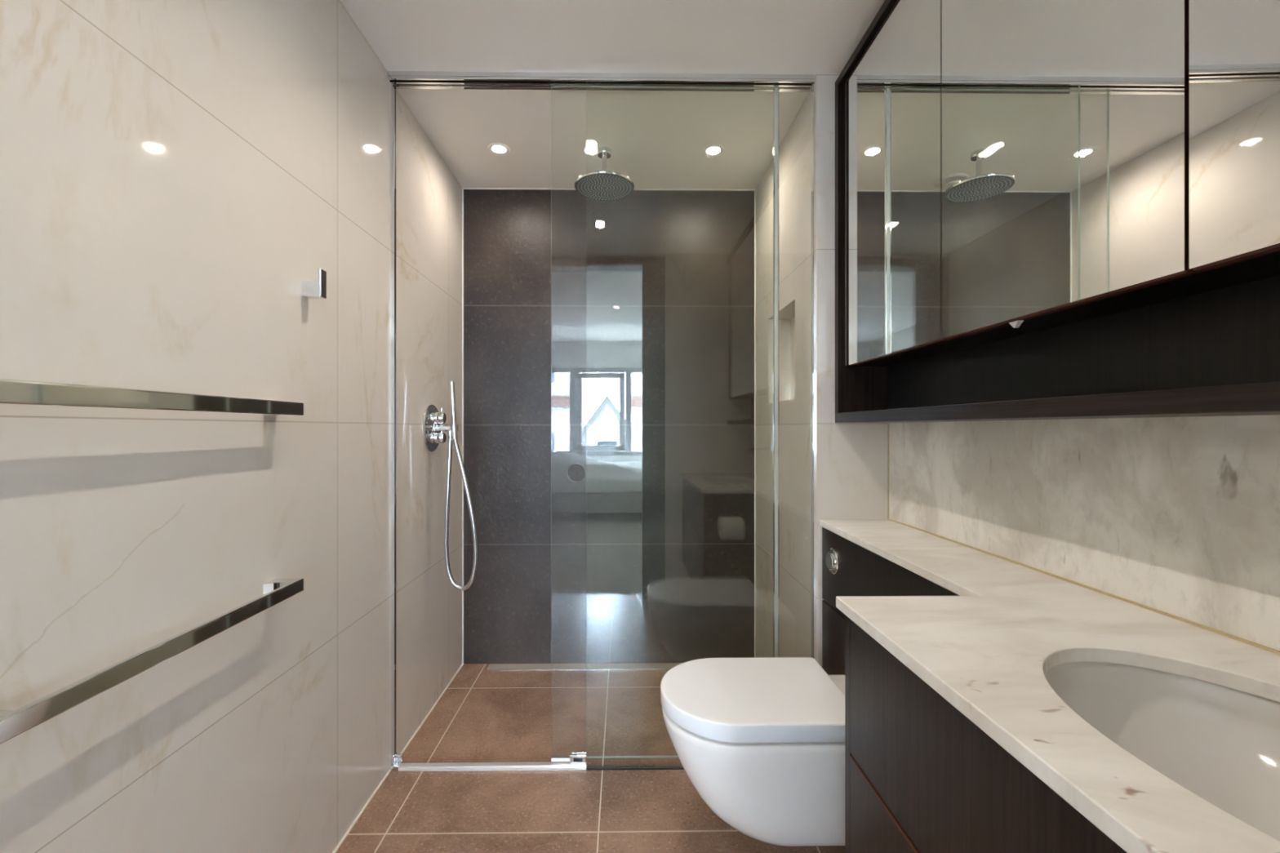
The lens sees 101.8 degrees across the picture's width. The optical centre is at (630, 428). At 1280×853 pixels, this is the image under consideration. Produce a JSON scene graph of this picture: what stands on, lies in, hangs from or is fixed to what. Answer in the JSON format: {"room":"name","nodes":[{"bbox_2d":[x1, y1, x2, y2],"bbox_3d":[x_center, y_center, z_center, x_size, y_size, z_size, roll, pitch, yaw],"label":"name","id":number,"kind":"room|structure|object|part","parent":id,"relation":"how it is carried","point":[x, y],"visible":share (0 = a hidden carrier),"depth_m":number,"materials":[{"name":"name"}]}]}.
{"room":"bathroom","nodes":[
{"label":"bathroom","id":0,"kind":"room"},
{"bbox_2d":[0,0,462,852],"bbox_3d":[-0.861,-0.029,1.192,0.120,2.557,2.685,0,0,-1],"label":"wall","id":1,"kind":"structure","parent":0,"point":[174,174],"depth_m":1.00,"materials":[{"name":"beige tile"}]},
{"bbox_2d":[0,577,303,744],"bbox_3d":[-0.767,0.354,0.887,0.062,0.029,0.581,0,0,-1],"label":"towel rail","id":2,"kind":"object","parent":1,"relation":"attached to","point":[13,723],"visible":1,"depth_m":0.77,"materials":[{"name":"silver metal"}]},
{"bbox_3d":[-0.769,0.354,0.619,0.052,0.028,0.043,0,0,-1],"label":"wall post","id":3,"kind":"part","parent":2,"relation":"part of","materials":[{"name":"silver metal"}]},
{"bbox_3d":[-0.775,0.354,1.155,0.052,0.028,0.043,0,0,-1],"label":"wall post","id":4,"kind":"part","parent":2,"relation":"part of","materials":[{"name":"silver metal"}]},
{"bbox_2d":[0,378,303,415],"bbox_3d":[-0.767,-0.043,0.887,0.062,0.029,0.581,0,0,-1],"label":"towel rail","id":5,"kind":"object","parent":1,"relation":"attached to","point":[11,391],"visible":1,"depth_m":0.76,"materials":[{"name":"silver metal"}]},
{"bbox_2d":[302,268,326,298],"bbox_3d":[-0.780,-0.356,1.284,0.045,0.069,0.025,0,0,-1],"label":"robe hook","id":6,"kind":"object","parent":1,"relation":"attached to","point":[317,289],"visible":1,"depth_m":1.27,"materials":[{"name":"silver metal"}]},
{"bbox_3d":[-0.758,-0.356,1.284,0.001,0.066,0.022,0,0,-1],"label":"plate","id":7,"kind":"part","parent":6,"relation":"part of","materials":[{"name":"silver metal"}]},
{"bbox_2d":[389,84,403,771],"bbox_3d":[-0.791,-0.006,1.760,0.034,2.312,0.034,0,0,-1],"label":"channel","id":8,"kind":"object","parent":1,"relation":"attached to","point":[397,759],"visible":1,"depth_m":1.76,"materials":[{"name":"silver metal"}]},
{"bbox_2d":[422,404,457,451],"bbox_3d":[-0.755,0.000,2.118,0.114,0.192,0.192,0,0,-1],"label":"shower valve","id":9,"kind":"object","parent":1,"relation":"attached to","point":[433,421],"visible":0.98,"depth_m":2.10,"materials":[{"name":"silver metal"}]},
{"bbox_3d":[-0.780,0.040,2.118,0.043,0.054,0.054,0,0,-1],"label":"handle","id":10,"kind":"part","parent":9,"relation":"part of","materials":[{"name":"silver metal"}]},
{"bbox_3d":[-0.780,-0.040,2.118,0.043,0.054,0.054,0,0,-1],"label":"handle","id":11,"kind":"part","parent":9,"relation":"part of","materials":[{"name":"silver metal"}]},
{"bbox_3d":[-0.750,0.000,2.111,0.103,0.027,0.042,0,0,-1],"label":"holder arm","id":12,"kind":"part","parent":9,"relation":"part of","materials":[{"name":"silver metal"}]},
{"bbox_2d":[448,431,452,436],"bbox_3d":[-0.734,0.023,2.118,0.018,0.026,0.018,0,0,-1],"label":"outlet","id":13,"kind":"object","parent":9,"relation":"attached to","point":[450,433],"depth_m":2.11,"materials":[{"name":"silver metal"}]},
{"bbox_2d":[444,381,478,591],"bbox_3d":[-0.684,0.233,2.097,0.138,0.842,0.039,0,0,13],"label":"shower","id":14,"kind":"object","parent":9,"relation":"attached to","point":[454,437],"visible":1,"depth_m":2.10,"materials":[{"name":"silver metal"}]},
{"bbox_2d":[332,188,755,852],"bbox_3d":[-0.087,-0.009,1.272,1.430,2.318,2.545,0,0,-1],"label":"trim","id":15,"kind":"structure","parent":1,"relation":"attached to","point":[460,668],"depth_m":2.53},
{"bbox_2d":[335,662,844,852],"bbox_3d":[0.034,1.200,1.243,1.712,0.100,2.645,0,0,-1],"label":"floor","id":16,"kind":"structure","parent":0,"point":[483,715],"depth_m":1.67,"materials":[{"name":"brown tile"}]},
{"bbox_2d":[398,761,586,771],"bbox_3d":[-0.463,1.144,1.762,0.630,0.012,0.030,0,0,-1],"label":"rail","id":17,"kind":"object","parent":16,"relation":"on","point":[536,765],"visible":1,"depth_m":1.75,"materials":[{"name":"metal"}]},
{"bbox_2d":[569,751,586,764],"bbox_3d":[-0.178,1.125,1.772,0.053,0.030,0.022,0,0,-1],"label":"guide","id":18,"kind":"object","parent":17,"relation":"attached to","point":[575,757],"visible":1,"depth_m":1.76,"materials":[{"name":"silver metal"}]},
{"bbox_2d":[485,662,682,670],"bbox_3d":[-0.041,1.148,2.507,1.295,0.004,0.063,0,0,-1],"label":"linear drain","id":19,"kind":"object","parent":16,"relation":"on","point":[620,665],"visible":0.67,"depth_m":2.50,"materials":[{"name":"metal"}]},
{"bbox_2d":[586,83,814,770],"bbox_3d":[0.237,-0.010,1.755,0.770,2.320,0.016,0,0,-1],"label":"shower frame","id":20,"kind":"object","parent":16,"relation":"on","point":[652,767],"visible":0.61,"depth_m":1.75,"materials":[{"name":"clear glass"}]},
{"bbox_2d":[817,525,959,675],"bbox_3d":[0.747,0.737,1.339,0.242,0.822,0.799,0,0,-1],"label":"base cabinet","id":21,"kind":"object","parent":16,"relation":"on","point":[862,571],"depth_m":1.56,"materials":[{"name":"dark stained wood"},{"name":"marble"},{"name":"polished chrome"}]},
{"bbox_2d":[660,657,844,846],"bbox_3d":[0.361,0.855,1.359,0.564,0.361,0.350,0,0,-1],"label":"toilet","id":22,"kind":"object","parent":21,"relation":"attached to","point":[761,740],"visible":0.85,"depth_m":1.21,"materials":[{"name":"white ceramic"}]},
{"bbox_3d":[0.317,0.722,1.359,0.451,0.006,0.326,0,0,-1],"label":"seat","id":23,"kind":"part","parent":22,"relation":"part of","materials":[{"name":"white plastic"}]},
{"bbox_3d":[0.311,0.696,1.359,0.466,0.043,0.350,0,0,-1],"label":"lid","id":24,"kind":"part","parent":22,"relation":"part of","materials":[{"name":"white plastic"}]},
{"bbox_3d":[0.631,0.418,1.633,0.018,0.080,0.080,0,0,-1],"label":"flush button","id":25,"kind":"part","parent":21,"relation":"part of","materials":[{"name":"silver metal"}]},
{"bbox_3d":[0.653,0.861,1.336,0.018,0.575,0.795,0,0,-1],"label":"panel","id":26,"kind":"part","parent":21,"relation":"part of","materials":[{"name":"black wood"}]},
{"bbox_3d":[0.653,0.447,1.336,0.018,0.240,0.795,0,0,-1],"label":"panel","id":27,"kind":"part","parent":21,"relation":"part of","materials":[{"name":"black wood"}]},
{"bbox_2d":[844,614,1127,852],"bbox_3d":[0.633,0.737,0.463,0.484,0.824,0.949,0,0,-1],"label":"vanity cabinet","id":28,"kind":"object","parent":16,"relation":"on","point":[921,776],"visible":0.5,"depth_m":0.68,"materials":[{"name":"black wood"}]},
{"bbox_3d":[0.628,0.613,0.928,0.484,0.574,0.020,0,0,-1],"label":"panel","id":29,"kind":"part","parent":28,"relation":"part of","materials":[{"name":"black wood"}]},
{"bbox_3d":[0.402,0.739,0.452,0.020,0.318,0.926,0,0,-1],"label":"drawer","id":30,"kind":"part","parent":28,"relation":"part of","materials":[{"name":"black wood"}]},
{"bbox_2d":[818,519,1279,852],"bbox_3d":[0.624,0.315,0.863,0.500,0.020,1.749,0,0,-1],"label":"countertop","id":31,"kind":"structure","parent":28,"relation":"on","point":[988,650],"depth_m":0.70,"materials":[{"name":"beige stone"}]},
{"bbox_2d":[1044,661,1279,840],"bbox_3d":[0.634,0.399,0.473,0.360,0.148,0.545,0,0,-1],"label":"washbasin","id":32,"kind":"object","parent":31,"relation":"in","point":[1220,744],"visible":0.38,"depth_m":0.65,"materials":[{"name":"white ceramic"}]},
{"bbox_2d":[463,189,754,663],"bbox_3d":[0.018,-0.029,2.605,1.912,2.557,0.120,0,0,-1],"label":"wall","id":33,"kind":"structure","parent":0,"point":[653,291],"depth_m":2.54,"materials":[{"name":"grey tile"}]},
{"bbox_2d":[340,0,884,190],"bbox_3d":[0.034,-1.238,1.273,1.712,0.139,2.585,0,0,-1],"label":"ceiling","id":34,"kind":"structure","parent":0,"point":[657,140],"depth_m":1.72,"materials":[{"name":"white paint"}]},
{"bbox_2d":[488,142,510,155],"bbox_3d":[-0.549,-1.166,2.174,0.090,0.005,0.090,0,0,-1],"label":"recessed light","id":35,"kind":"object","parent":34,"relation":"in","point":[498,148],"visible":1,"depth_m":2.17,"materials":[{"name":"white ceramic"}]},
{"bbox_2d":[387,71,815,92],"bbox_3d":[-0.093,-1.175,1.765,1.430,0.025,0.056,0,0,-1],"label":"track","id":36,"kind":"object","parent":34,"relation":"attached to","point":[401,79],"visible":0.96,"depth_m":1.75,"materials":[{"name":"silver metal"}]},
{"bbox_2d":[551,85,778,761],"bbox_3d":[0.118,-0.015,1.776,0.776,2.298,0.016,0,0,-1],"label":"door","id":37,"kind":"structure","parent":36,"relation":"hanging from","point":[775,90],"depth_m":1.77,"materials":[{"name":"clear glass"}]},
{"bbox_3d":[0.497,-0.016,1.774,0.018,2.292,0.004,0,0,-1],"label":"edge trim","id":38,"kind":"part","parent":37,"relation":"part of","materials":[{"name":"silver metal"}]},
{"bbox_2d":[574,146,634,200],"bbox_3d":[-0.109,-1.089,2.189,0.252,0.158,0.252,0,0,-1],"label":"shower head","id":39,"kind":"object","parent":34,"relation":"attached to","point":[603,184],"visible":1,"depth_m":2.17},
{"bbox_3d":[-0.109,-1.091,2.189,0.021,0.113,0.021,0,0,-1],"label":"shower arm","id":40,"kind":"part","parent":39,"relation":"part of","materials":[{"name":"silver metal"}]},
{"bbox_2d":[702,144,724,156],"bbox_3d":[0.349,-1.166,2.184,0.090,0.005,0.090,0,0,-1],"label":"recessed light","id":41,"kind":"object","parent":34,"relation":"in","point":[712,150],"visible":1,"depth_m":2.18,"materials":[{"name":"white ceramic"}]},
{"bbox_2d":[755,72,888,662],"bbox_3d":[0.798,-0.018,2.147,0.362,2.337,0.815,0,0,-1],"label":"wall","id":42,"kind":"structure","parent":0,"point":[851,459],"depth_m":1.89,"materials":[{"name":"beige tile"}]},
{"bbox_2d":[888,414,1279,651],"bbox_3d":[0.935,-0.029,0.806,0.120,2.557,1.870,0,0,-1],"label":"wall","id":43,"kind":"structure","parent":0,"point":[1180,517],"depth_m":0.92,"materials":[{"name":"stone"}]},
{"bbox_2d":[835,0,1279,422],"bbox_3d":[0.781,-0.587,0.864,0.187,1.137,1.750,0,0,-1],"label":"upper cabinet","id":44,"kind":"object","parent":43,"relation":"attached to","point":[1045,209],"visible":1,"depth_m":0.89,"materials":[{"name":"black wood"}]},
{"bbox_3d":[0.774,-0.590,1.726,0.181,1.079,0.026,0,0,-1],"label":"panel","id":45,"kind":"part","parent":44,"relation":"part of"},
{"bbox_2d":[848,0,942,364],"bbox_3d":[0.696,-0.651,1.407,0.004,0.902,0.478,0,0,-1],"label":"mirror glass","id":46,"kind":"object","parent":44,"relation":"attached to","point":[895,90],"depth_m":1.35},
{"bbox_3d":[0.706,-0.650,1.408,0.016,0.904,0.476,0,0,-1],"label":"door","id":47,"kind":"part","parent":44,"relation":"part of","materials":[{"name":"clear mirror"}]},
{"bbox_3d":[0.716,-0.192,0.965,0.011,0.012,0.023,0,0,-1],"label":"finger pull","id":48,"kind":"part","parent":44,"relation":"part of","materials":[{"name":"silver metal"}]},
{"bbox_2d":[941,0,1187,338],"bbox_3d":[0.702,-0.651,0.912,0.004,0.902,0.505,0,0,-1],"label":"mirror glass","id":49,"kind":"object","parent":44,"relation":"attached to","point":[1064,122],"depth_m":0.85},
{"bbox_3d":[0.712,-0.650,0.913,0.016,0.904,0.503,0,0,-1],"label":"door","id":50,"kind":"part","parent":44,"relation":"part of","materials":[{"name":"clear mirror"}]},
{"bbox_3d":[0.866,-0.590,0.852,0.018,1.079,1.723,0,0,-1],"label":"panel","id":51,"kind":"part","parent":44,"relation":"part of","materials":[{"name":"black wood"}]},
{"bbox_2d":[1189,0,1279,269],"bbox_3d":[0.702,-0.651,0.402,0.004,0.902,0.505,0,0,1],"label":"mirror glass","id":52,"kind":"object","parent":44,"relation":"attached to","point":[1234,45],"depth_m":0.61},
{"bbox_3d":[0.712,-0.650,0.402,0.016,0.904,0.503,0,0,1],"label":"door","id":53,"kind":"part","parent":44,"relation":"part of","materials":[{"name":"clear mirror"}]},
{"bbox_2d":[887,423,1279,654],"bbox_3d":[0.873,0.145,0.866,0.004,0.320,1.750,0,0,-1],"label":"trim","id":54,"kind":"structure","parent":43,"relation":"attached to","point":[1266,648],"depth_m":0.97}
]}

